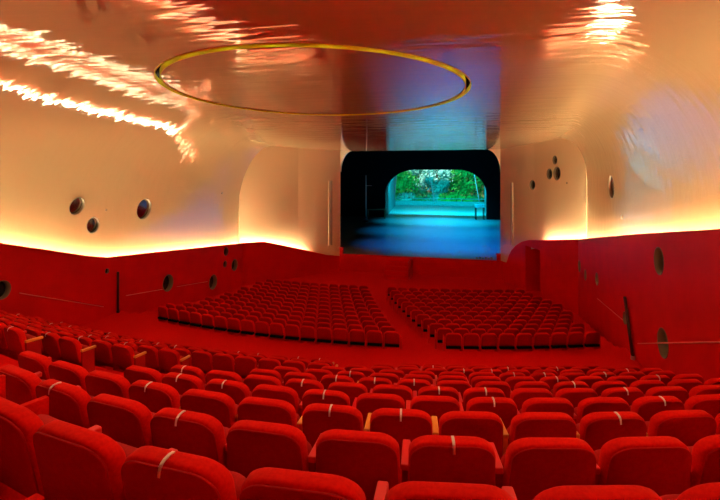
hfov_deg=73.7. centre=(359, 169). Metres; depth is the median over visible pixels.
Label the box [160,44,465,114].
trim
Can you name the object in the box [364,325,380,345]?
seat
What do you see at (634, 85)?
ceiling
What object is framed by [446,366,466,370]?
seat
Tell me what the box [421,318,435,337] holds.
seat
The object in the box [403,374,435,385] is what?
seat
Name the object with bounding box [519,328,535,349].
seat
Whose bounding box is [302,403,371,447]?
seat
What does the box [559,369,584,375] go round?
seat
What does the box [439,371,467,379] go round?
seat
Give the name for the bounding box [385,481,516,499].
seat
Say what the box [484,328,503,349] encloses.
seat
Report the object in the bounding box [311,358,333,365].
seat
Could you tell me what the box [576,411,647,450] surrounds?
seat
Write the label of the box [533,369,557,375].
seat
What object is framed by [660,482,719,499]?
seat
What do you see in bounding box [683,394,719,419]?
seat
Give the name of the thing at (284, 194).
wall
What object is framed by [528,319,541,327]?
seat
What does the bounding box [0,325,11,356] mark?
seat
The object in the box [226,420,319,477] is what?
seat
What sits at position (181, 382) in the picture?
seat
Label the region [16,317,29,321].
seat
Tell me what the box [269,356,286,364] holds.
seat
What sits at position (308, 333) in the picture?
seat
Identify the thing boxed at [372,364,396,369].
seat
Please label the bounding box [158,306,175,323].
seat
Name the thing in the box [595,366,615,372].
seat
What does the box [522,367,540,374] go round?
seat
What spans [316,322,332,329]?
seat
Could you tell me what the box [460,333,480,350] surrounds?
seat
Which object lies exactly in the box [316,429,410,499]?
seat
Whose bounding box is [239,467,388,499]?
seat
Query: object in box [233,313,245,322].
seat
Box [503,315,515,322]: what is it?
seat
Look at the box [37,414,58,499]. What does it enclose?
armrest
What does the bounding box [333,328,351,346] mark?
seat
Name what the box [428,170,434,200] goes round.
stay
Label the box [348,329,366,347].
seat
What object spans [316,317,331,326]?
seat
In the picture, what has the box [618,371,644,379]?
seat
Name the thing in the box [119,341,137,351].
seat
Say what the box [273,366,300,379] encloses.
seat
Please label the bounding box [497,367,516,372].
seat
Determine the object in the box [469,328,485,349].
seat
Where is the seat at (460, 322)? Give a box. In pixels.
[451,319,467,326]
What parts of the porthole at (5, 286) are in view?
pane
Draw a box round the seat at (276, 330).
[269,323,288,340]
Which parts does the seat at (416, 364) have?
backrest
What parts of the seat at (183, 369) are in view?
panel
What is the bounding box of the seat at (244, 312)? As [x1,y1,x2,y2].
[237,309,249,317]
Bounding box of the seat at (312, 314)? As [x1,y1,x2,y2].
[305,312,316,320]
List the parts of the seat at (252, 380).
panel, backrest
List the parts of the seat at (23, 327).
backrest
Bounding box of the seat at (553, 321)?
[542,319,555,326]
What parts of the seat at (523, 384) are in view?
backrest, panel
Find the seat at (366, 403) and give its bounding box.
[356,393,410,426]
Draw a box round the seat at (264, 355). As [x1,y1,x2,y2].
[252,353,267,357]
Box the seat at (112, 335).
[106,334,119,339]
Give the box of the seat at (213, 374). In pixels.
[205,370,243,383]
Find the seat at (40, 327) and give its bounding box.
[27,323,42,329]
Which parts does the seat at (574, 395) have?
backrest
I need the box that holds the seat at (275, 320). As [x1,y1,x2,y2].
[272,318,286,327]
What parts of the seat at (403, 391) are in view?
backrest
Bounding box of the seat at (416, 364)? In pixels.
[401,363,421,370]
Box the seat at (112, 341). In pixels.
[101,338,118,345]
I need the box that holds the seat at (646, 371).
[640,368,662,374]
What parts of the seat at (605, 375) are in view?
backrest, panel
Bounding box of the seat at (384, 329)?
[379,326,397,347]
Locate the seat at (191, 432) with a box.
[150,407,229,469]
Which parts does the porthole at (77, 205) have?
pane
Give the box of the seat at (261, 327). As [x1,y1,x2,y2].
[255,321,273,339]
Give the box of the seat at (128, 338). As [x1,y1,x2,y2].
[120,337,134,341]
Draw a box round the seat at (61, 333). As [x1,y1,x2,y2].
[57,331,74,337]
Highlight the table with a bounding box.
[475,204,484,219]
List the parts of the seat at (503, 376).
panel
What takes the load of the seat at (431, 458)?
on the floor at (145, 325)
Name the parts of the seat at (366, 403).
backrest, armrest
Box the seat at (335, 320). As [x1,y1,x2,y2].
[332,318,346,325]
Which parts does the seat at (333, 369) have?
panel, backrest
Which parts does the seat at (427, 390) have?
backrest, panel, armrest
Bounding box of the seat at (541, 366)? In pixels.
[537,365,554,368]
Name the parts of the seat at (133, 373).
panel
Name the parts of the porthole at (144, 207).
pane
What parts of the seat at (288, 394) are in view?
panel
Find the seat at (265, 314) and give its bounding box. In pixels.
[263,312,275,321]
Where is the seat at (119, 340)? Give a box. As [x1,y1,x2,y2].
[117,338,133,342]
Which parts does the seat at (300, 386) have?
backrest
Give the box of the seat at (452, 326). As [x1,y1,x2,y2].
[443,323,459,332]
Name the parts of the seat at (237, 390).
backrest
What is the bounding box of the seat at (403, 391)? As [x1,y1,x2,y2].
[372,384,416,408]
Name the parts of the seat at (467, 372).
backrest, panel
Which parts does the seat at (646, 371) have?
backrest, panel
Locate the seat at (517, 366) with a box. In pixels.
[514,365,531,368]
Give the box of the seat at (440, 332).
[435,328,452,348]
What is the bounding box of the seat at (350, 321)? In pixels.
[346,319,361,327]
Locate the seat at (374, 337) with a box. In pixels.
[367,330,384,348]
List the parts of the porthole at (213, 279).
pane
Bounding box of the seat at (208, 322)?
[202,314,220,331]
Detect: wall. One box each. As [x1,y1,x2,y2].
[0,243,242,326]
[239,146,339,255]
[243,241,339,285]
[339,254,500,278]
[340,150,409,246]
[341,150,499,219]
[500,138,586,261]
[501,239,577,314]
[578,229,719,381]
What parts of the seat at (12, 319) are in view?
backrest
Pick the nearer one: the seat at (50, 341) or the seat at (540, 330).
the seat at (50, 341)
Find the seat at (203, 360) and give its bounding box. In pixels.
[191,350,213,373]
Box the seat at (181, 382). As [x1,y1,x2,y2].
[162,372,205,394]
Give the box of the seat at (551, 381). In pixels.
[539,376,569,390]
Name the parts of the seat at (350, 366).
panel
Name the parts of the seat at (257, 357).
backrest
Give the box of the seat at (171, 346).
[169,345,185,348]
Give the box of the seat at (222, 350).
[215,349,228,353]
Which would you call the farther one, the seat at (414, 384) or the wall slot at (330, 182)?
the wall slot at (330, 182)
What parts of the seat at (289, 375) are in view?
panel, backrest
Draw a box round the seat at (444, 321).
[436,319,450,325]
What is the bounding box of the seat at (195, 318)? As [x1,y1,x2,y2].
[190,312,208,329]
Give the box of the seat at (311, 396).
[302,389,357,410]
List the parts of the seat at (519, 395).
backrest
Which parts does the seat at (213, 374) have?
panel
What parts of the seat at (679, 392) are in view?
backrest, panel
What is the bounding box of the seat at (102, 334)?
[92,331,104,335]
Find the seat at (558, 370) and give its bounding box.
[546,367,564,375]
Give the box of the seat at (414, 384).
[397,379,433,395]
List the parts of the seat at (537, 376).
backrest, panel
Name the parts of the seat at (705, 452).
panel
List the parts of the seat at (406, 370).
panel, backrest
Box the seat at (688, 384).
[667,379,702,392]
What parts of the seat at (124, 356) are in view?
panel, backrest, panel, armrest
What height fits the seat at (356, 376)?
0.849 m
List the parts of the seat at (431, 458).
panel, armrest, panel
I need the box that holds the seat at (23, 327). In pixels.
[10,322,43,331]
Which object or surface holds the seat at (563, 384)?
on the floor at (145, 325)
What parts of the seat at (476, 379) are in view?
panel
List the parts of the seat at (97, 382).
panel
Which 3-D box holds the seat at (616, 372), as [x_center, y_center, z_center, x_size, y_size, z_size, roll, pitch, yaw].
[5.470,4.487,9.952,0.556,0.849,0.408,0,0,-3]
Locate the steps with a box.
[383,257,411,279]
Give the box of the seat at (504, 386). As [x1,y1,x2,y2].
[475,381,511,397]
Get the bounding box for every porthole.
[0,280,10,299]
[69,197,84,214]
[86,217,99,233]
[136,198,151,219]
[163,274,172,291]
[209,274,216,289]
[224,247,227,255]
[232,259,237,270]
[530,180,534,189]
[547,169,551,178]
[552,156,556,163]
[553,167,560,179]
[595,272,598,285]
[608,175,614,198]
[623,311,626,324]
[654,247,663,274]
[657,327,668,358]
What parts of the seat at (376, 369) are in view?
panel, backrest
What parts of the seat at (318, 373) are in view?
panel, backrest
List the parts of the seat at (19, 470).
panel, backrest, armrest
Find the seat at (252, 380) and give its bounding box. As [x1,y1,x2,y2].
[243,374,281,391]
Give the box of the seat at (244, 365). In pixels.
[235,356,258,378]
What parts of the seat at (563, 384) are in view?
panel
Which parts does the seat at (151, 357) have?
panel, backrest, panel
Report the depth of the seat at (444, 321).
17.72 m
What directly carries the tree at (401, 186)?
on the ground
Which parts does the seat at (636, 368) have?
backrest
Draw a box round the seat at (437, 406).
[410,395,463,427]
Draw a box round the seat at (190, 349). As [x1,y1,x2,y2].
[188,347,203,353]
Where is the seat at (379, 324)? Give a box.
[376,321,392,329]
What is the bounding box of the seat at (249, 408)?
[237,397,302,431]
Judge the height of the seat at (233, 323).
0.839 m
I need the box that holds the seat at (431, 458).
[408,435,503,487]
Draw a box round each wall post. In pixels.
[116,272,119,312]
[623,297,634,359]
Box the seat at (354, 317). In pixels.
[346,315,359,321]
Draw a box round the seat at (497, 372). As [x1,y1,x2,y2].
[479,369,502,376]
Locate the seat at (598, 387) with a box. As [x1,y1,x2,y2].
[591,381,626,395]
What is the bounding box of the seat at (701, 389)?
[688,385,719,397]
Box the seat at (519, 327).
[507,324,522,332]
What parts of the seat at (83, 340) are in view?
panel, backrest, panel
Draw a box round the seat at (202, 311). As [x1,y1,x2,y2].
[197,308,208,326]
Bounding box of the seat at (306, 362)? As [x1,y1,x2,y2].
[291,358,309,368]
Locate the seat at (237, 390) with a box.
[205,379,251,404]
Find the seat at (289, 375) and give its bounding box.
[284,372,320,385]
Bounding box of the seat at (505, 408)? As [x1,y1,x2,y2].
[466,397,519,429]
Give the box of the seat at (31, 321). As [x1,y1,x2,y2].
[28,320,40,324]
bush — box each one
[395,192,417,200]
[395,193,402,200]
[409,190,432,200]
[423,193,440,200]
[436,192,458,200]
[448,190,476,201]
[463,194,483,201]
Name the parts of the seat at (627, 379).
backrest, panel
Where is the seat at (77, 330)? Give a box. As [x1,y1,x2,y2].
[72,329,86,334]
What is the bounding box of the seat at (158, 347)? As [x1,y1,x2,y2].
[153,345,169,350]
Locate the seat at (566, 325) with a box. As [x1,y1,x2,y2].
[554,323,568,331]
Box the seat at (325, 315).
[317,313,331,321]
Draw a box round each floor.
[0,271,642,482]
[341,205,499,259]
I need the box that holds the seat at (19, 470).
[0,397,101,499]
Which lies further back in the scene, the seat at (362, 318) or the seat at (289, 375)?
the seat at (362, 318)
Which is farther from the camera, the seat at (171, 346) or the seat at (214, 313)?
the seat at (214, 313)
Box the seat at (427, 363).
[424,363,444,368]
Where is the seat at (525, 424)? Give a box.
[507,412,579,444]
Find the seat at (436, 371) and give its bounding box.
[425,368,446,377]
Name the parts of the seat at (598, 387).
backrest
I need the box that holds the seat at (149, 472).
[121,446,245,499]
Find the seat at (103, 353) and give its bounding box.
[91,339,124,371]
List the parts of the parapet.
handrail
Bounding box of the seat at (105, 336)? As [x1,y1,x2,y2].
[101,335,116,340]
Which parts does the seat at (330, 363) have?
backrest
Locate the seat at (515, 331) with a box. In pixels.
[500,328,518,349]
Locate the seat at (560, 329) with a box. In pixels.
[551,327,568,348]
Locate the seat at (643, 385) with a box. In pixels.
[629,380,664,394]
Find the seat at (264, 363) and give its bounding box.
[258,358,281,369]
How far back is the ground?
115.30 m
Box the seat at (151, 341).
[147,339,160,343]
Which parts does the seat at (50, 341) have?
panel, backrest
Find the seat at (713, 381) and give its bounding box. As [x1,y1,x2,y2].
[704,378,719,384]
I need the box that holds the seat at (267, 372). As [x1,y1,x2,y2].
[249,368,283,385]
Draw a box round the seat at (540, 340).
[528,333,550,350]
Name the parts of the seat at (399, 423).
backrest, armrest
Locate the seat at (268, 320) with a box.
[259,317,271,325]
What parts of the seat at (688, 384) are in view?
backrest, panel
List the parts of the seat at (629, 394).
backrest, panel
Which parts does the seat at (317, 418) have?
backrest, armrest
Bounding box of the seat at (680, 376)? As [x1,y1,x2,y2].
[671,374,703,384]
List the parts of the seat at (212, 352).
backrest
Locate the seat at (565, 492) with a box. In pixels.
[532,485,661,499]
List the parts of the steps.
panel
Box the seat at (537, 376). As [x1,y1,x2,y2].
[530,372,555,380]
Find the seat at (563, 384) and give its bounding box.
[550,381,588,396]
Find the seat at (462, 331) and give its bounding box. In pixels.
[452,328,468,349]
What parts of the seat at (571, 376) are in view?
backrest, panel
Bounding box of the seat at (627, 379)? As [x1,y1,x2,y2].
[607,375,636,386]
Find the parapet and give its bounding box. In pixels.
[395,198,483,205]
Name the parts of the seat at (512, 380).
backrest, panel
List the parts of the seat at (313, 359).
backrest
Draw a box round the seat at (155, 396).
[129,380,181,412]
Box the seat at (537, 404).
[519,397,576,422]
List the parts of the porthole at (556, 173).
pane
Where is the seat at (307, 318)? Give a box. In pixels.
[302,316,317,322]
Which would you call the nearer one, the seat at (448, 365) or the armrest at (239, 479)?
the armrest at (239, 479)
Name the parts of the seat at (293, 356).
backrest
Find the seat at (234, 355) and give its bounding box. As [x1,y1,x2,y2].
[227,352,243,359]
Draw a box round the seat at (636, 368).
[618,366,639,370]
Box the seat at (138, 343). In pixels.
[135,341,151,346]
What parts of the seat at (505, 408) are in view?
backrest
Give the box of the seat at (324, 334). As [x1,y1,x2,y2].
[317,327,335,345]
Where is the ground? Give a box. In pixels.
[407,179,483,201]
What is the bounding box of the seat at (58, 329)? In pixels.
[54,327,68,331]
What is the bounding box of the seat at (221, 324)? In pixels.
[214,316,232,333]
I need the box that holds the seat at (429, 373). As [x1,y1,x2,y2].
[409,370,437,383]
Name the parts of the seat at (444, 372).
backrest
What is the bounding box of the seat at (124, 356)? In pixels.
[111,344,146,369]
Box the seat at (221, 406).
[180,389,238,427]
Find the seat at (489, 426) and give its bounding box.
[439,411,508,459]
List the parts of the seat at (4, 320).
backrest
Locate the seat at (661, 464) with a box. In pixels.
[594,436,691,495]
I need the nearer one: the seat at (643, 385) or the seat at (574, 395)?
the seat at (574, 395)
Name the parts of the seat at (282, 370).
panel, backrest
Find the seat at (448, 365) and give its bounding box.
[445,364,464,368]
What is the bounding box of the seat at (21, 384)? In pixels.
[0,364,80,404]
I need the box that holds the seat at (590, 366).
[581,365,599,368]
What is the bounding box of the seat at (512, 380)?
[505,376,535,390]
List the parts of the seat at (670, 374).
backrest, panel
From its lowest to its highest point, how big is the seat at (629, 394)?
0.849 m
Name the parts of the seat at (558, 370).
backrest, panel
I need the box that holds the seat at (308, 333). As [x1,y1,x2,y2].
[299,325,319,343]
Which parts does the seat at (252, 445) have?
panel, panel, armrest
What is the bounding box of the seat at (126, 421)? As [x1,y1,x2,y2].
[87,393,154,447]
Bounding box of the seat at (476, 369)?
[471,366,491,371]
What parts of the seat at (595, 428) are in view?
backrest, panel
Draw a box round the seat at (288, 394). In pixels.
[252,384,302,417]
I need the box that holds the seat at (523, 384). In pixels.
[514,381,552,395]
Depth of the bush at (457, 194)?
83.59 m
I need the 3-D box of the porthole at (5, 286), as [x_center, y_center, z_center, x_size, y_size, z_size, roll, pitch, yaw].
[-10.896,3.612,14.480,0.269,0.572,0.572,0,0,14]
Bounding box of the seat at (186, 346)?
[179,344,193,348]
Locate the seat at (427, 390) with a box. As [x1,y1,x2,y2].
[418,386,462,405]
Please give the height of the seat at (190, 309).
0.839 m
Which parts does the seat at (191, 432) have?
panel, panel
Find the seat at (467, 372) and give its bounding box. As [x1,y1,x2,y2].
[452,369,474,378]
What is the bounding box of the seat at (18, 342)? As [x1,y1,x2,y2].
[4,325,42,355]
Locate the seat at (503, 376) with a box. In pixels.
[499,372,524,381]
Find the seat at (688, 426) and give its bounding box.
[645,410,716,445]
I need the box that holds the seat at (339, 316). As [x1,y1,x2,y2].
[332,314,345,321]
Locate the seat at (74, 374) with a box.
[48,360,87,391]
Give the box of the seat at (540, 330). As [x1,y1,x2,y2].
[533,328,552,348]
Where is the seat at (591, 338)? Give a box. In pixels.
[578,331,599,349]
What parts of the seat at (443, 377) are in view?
panel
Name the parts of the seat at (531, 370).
backrest, panel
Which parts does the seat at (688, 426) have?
backrest, panel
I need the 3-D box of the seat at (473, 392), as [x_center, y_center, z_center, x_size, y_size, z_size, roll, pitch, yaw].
[1.528,3.031,5.883,0.556,0.849,0.408,0,0,2]
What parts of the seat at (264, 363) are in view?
backrest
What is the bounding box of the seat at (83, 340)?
[74,335,105,367]
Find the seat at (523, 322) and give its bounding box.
[513,319,526,327]
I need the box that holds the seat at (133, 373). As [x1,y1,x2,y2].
[124,365,162,383]
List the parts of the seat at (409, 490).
armrest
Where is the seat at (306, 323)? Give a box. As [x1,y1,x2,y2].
[301,321,315,330]
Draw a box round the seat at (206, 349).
[196,347,210,351]
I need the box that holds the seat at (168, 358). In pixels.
[158,348,189,372]
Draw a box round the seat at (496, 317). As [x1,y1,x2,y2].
[488,315,500,322]
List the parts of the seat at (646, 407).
backrest, panel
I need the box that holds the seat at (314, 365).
[308,362,329,368]
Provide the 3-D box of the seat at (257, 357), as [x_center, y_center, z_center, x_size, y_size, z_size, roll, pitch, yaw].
[-2.450,4.856,11.624,0.556,0.839,0.402,0,0,14]
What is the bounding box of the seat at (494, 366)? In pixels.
[491,365,509,368]
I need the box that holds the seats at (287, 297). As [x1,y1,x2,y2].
[0,279,719,499]
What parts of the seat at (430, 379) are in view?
backrest, panel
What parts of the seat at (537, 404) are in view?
backrest, panel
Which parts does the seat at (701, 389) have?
panel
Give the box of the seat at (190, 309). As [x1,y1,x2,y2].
[186,306,196,312]
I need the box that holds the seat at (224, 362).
[213,353,235,372]
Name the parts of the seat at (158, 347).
backrest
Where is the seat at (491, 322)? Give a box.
[482,319,496,327]
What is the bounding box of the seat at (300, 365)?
[282,360,307,372]
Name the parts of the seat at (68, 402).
panel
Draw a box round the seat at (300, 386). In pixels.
[285,378,323,400]
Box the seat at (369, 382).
[358,377,396,392]
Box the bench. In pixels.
[368,209,385,218]
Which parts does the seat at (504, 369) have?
backrest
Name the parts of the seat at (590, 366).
backrest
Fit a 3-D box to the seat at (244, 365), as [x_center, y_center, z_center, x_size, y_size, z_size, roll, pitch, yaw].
[-2.456,4.492,10.607,0.556,0.839,0.402,0,0,14]
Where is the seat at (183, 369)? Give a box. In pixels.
[170,364,205,384]
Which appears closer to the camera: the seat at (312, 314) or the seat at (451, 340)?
the seat at (451, 340)
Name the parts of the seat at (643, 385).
backrest, panel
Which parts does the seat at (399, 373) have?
backrest, panel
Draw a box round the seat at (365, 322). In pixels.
[362,320,375,328]
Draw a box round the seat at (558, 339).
[545,332,567,350]
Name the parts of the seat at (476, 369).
backrest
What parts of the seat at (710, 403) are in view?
backrest, panel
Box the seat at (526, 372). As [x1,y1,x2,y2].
[507,369,529,375]
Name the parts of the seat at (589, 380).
backrest, panel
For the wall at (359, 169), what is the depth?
61.05 m
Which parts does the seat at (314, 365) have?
panel, backrest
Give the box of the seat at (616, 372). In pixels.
[613,369,635,375]
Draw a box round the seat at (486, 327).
[477,324,490,331]
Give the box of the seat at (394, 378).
[370,373,402,384]
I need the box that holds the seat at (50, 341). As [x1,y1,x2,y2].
[41,331,67,361]
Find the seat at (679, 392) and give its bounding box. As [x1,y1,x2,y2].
[644,386,688,403]
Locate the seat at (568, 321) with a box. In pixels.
[556,319,570,326]
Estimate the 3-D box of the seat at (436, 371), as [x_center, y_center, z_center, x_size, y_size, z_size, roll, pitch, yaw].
[1.601,4.492,9.980,0.556,0.839,0.402,0,0,4]
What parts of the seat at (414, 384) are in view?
backrest, panel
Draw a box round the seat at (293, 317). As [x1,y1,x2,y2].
[288,315,301,324]
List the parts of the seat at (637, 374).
backrest, panel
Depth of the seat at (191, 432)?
2.99 m
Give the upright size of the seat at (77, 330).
0.839 m
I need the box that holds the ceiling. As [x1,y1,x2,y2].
[0,0,719,256]
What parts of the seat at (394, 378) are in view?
backrest, panel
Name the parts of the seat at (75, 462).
panel, backrest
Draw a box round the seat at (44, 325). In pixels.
[41,323,54,328]
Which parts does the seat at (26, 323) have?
backrest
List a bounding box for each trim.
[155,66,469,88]
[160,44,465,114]
[340,149,499,171]
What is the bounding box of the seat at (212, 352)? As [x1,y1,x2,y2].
[207,350,223,356]
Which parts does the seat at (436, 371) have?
backrest, panel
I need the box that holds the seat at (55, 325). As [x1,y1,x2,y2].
[47,323,59,327]
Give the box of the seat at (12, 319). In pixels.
[3,315,29,323]
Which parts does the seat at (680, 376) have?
backrest, panel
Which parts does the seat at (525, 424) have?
panel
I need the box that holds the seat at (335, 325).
[331,323,347,342]
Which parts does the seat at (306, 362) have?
backrest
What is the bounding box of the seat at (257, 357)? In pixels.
[248,354,264,362]
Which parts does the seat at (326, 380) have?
panel, backrest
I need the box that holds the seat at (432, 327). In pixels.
[427,323,443,342]
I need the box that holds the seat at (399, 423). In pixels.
[370,408,438,468]
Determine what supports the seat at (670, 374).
on the floor at (145, 325)
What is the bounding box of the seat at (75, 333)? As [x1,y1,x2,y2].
[68,331,84,335]
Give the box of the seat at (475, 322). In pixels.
[468,319,481,327]
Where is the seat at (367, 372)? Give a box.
[350,368,374,376]
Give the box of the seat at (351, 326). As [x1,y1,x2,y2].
[347,324,363,344]
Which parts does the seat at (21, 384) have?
panel, backrest, armrest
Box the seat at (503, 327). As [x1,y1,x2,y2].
[491,324,506,332]
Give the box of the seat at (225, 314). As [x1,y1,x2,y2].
[220,312,232,318]
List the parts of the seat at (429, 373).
backrest, panel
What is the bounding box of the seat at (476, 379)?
[471,376,500,386]
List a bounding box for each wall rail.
[19,293,103,306]
[597,298,622,319]
[637,341,719,343]
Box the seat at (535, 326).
[524,324,538,332]
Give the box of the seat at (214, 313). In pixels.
[209,310,219,316]
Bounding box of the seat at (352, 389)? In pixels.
[328,382,372,405]
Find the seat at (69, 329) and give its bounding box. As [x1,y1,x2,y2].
[60,326,72,331]
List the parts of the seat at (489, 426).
panel, armrest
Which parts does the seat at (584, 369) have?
backrest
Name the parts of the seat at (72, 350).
panel, backrest, panel, armrest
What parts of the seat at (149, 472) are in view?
panel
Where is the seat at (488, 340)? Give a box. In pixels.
[477,333,496,350]
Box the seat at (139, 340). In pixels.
[134,339,150,343]
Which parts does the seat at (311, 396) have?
panel, backrest, armrest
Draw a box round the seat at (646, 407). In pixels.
[629,396,684,420]
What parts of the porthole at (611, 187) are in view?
pane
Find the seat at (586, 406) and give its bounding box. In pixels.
[574,397,629,423]
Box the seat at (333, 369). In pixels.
[321,366,345,374]
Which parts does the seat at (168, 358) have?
panel, backrest, panel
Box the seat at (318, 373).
[305,368,332,381]
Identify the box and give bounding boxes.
[496,253,500,260]
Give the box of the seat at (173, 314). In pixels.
[168,308,179,324]
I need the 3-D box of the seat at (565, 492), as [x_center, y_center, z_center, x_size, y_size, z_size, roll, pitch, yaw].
[0.913,1.580,1.874,0.556,0.839,0.402,0,0,-1]
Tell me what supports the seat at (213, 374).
on the floor at (145, 325)
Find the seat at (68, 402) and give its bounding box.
[36,379,93,428]
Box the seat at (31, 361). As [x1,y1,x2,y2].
[17,351,51,379]
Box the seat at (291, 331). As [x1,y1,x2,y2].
[284,324,303,342]
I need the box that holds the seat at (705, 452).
[687,434,719,486]
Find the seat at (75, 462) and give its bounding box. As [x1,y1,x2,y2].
[33,420,177,499]
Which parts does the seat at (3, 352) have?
panel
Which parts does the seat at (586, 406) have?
panel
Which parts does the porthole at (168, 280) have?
pane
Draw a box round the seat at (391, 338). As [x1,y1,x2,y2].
[383,331,401,349]
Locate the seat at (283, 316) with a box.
[276,314,288,322]
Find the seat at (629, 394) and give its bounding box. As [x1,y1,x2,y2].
[598,387,643,405]
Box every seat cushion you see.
[16,334,35,355]
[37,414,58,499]
[68,344,88,365]
[99,362,112,367]
[116,441,137,456]
[119,351,139,369]
[224,427,229,442]
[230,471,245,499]
[307,441,311,454]
[500,453,505,473]
[594,449,600,464]
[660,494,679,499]
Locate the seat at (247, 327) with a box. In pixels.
[240,319,254,336]
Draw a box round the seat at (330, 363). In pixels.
[314,360,337,366]
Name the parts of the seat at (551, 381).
backrest, panel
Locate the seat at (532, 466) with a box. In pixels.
[500,437,599,499]
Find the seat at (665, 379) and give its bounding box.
[640,375,670,385]
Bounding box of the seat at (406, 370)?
[398,367,420,373]
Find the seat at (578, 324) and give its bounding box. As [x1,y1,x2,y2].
[569,322,584,330]
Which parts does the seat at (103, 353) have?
panel, backrest, panel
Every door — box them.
[385,175,486,218]
[527,246,540,290]
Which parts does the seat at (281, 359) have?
backrest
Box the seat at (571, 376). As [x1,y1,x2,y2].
[560,372,585,380]
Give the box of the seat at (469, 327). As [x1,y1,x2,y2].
[459,324,475,332]
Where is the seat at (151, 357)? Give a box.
[137,345,167,373]
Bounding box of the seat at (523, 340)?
[511,333,531,350]
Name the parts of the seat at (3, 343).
panel, backrest, panel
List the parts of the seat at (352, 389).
backrest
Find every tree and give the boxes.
[395,171,420,194]
[400,170,428,195]
[419,170,454,194]
[438,171,474,195]
[449,170,483,195]
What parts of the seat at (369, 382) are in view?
panel, backrest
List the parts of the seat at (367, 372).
backrest, panel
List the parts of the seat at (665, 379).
backrest, panel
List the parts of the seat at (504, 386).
backrest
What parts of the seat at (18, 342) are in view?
panel, backrest, panel, armrest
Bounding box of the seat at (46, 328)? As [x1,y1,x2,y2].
[41,327,57,333]
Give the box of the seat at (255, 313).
[250,311,262,318]
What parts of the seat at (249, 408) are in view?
panel, armrest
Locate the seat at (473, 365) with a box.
[468,364,486,368]
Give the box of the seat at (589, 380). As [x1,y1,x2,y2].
[574,376,603,387]
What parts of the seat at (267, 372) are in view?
panel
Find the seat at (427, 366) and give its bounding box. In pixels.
[422,365,442,370]
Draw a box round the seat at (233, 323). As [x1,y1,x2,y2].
[227,317,245,335]
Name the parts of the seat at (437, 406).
backrest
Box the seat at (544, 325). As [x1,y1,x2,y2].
[540,323,553,331]
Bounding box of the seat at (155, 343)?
[151,342,166,345]
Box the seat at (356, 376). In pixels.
[337,371,369,382]
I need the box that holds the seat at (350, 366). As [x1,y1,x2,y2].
[344,364,366,370]
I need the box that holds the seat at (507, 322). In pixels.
[497,319,512,327]
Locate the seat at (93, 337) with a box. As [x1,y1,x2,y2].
[85,334,100,339]
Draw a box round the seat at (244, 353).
[233,351,247,355]
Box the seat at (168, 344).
[163,342,175,346]
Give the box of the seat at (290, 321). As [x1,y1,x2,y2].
[286,319,300,328]
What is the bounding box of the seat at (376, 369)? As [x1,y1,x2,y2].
[371,366,393,372]
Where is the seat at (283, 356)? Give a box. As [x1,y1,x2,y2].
[270,355,287,359]
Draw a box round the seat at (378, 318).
[373,316,389,323]
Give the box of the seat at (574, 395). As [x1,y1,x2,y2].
[555,388,597,407]
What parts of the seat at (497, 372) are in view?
backrest, panel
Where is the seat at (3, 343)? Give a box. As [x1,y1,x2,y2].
[0,322,26,360]
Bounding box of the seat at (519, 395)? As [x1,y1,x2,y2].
[510,388,552,410]
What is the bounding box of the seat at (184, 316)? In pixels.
[179,310,196,327]
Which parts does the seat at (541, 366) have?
backrest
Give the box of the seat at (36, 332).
[25,326,57,361]
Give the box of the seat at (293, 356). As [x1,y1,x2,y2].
[290,356,310,362]
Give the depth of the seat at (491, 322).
17.66 m
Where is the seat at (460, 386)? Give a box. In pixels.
[436,380,471,399]
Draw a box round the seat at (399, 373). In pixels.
[379,369,406,379]
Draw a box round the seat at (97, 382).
[85,370,130,398]
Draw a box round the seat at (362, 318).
[360,316,374,323]
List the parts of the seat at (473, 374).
panel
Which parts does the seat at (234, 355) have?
backrest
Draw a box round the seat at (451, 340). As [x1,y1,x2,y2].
[443,333,462,350]
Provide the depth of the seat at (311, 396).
4.87 m
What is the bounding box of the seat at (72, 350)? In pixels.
[59,336,95,372]
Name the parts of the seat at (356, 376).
panel, backrest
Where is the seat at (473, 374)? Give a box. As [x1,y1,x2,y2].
[468,372,494,384]
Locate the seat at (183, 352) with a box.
[172,347,192,365]
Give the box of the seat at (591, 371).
[586,369,609,375]
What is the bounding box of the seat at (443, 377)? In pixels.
[437,375,468,382]
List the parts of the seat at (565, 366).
backrest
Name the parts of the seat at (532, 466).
panel, armrest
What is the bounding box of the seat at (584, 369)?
[570,367,590,374]
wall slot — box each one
[329,181,331,244]
[511,183,512,245]
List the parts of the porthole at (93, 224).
pane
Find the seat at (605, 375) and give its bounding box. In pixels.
[589,372,615,380]
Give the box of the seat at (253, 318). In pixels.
[246,315,258,323]
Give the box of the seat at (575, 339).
[561,332,583,349]
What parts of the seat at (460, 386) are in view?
backrest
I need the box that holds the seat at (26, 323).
[14,319,43,327]
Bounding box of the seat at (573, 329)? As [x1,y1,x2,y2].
[569,327,584,347]
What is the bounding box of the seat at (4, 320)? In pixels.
[0,317,28,326]
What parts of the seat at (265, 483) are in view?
panel, armrest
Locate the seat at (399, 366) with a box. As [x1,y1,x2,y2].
[397,365,420,369]
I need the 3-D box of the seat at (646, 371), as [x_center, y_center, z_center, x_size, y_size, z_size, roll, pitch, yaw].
[6.022,4.492,9.983,0.556,0.839,0.402,0,0,-3]
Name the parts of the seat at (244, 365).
panel, backrest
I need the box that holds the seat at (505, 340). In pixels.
[494,333,515,350]
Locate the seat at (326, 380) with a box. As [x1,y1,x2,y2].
[321,375,358,389]
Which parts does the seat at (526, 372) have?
backrest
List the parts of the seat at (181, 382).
panel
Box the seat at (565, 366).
[559,365,576,368]
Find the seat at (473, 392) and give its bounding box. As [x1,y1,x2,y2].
[463,387,504,410]
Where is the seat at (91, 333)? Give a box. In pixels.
[86,332,101,337]
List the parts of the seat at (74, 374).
panel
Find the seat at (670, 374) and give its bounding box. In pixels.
[648,371,675,379]
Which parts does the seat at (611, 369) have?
backrest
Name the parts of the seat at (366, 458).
backrest, panel, armrest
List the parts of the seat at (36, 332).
panel, backrest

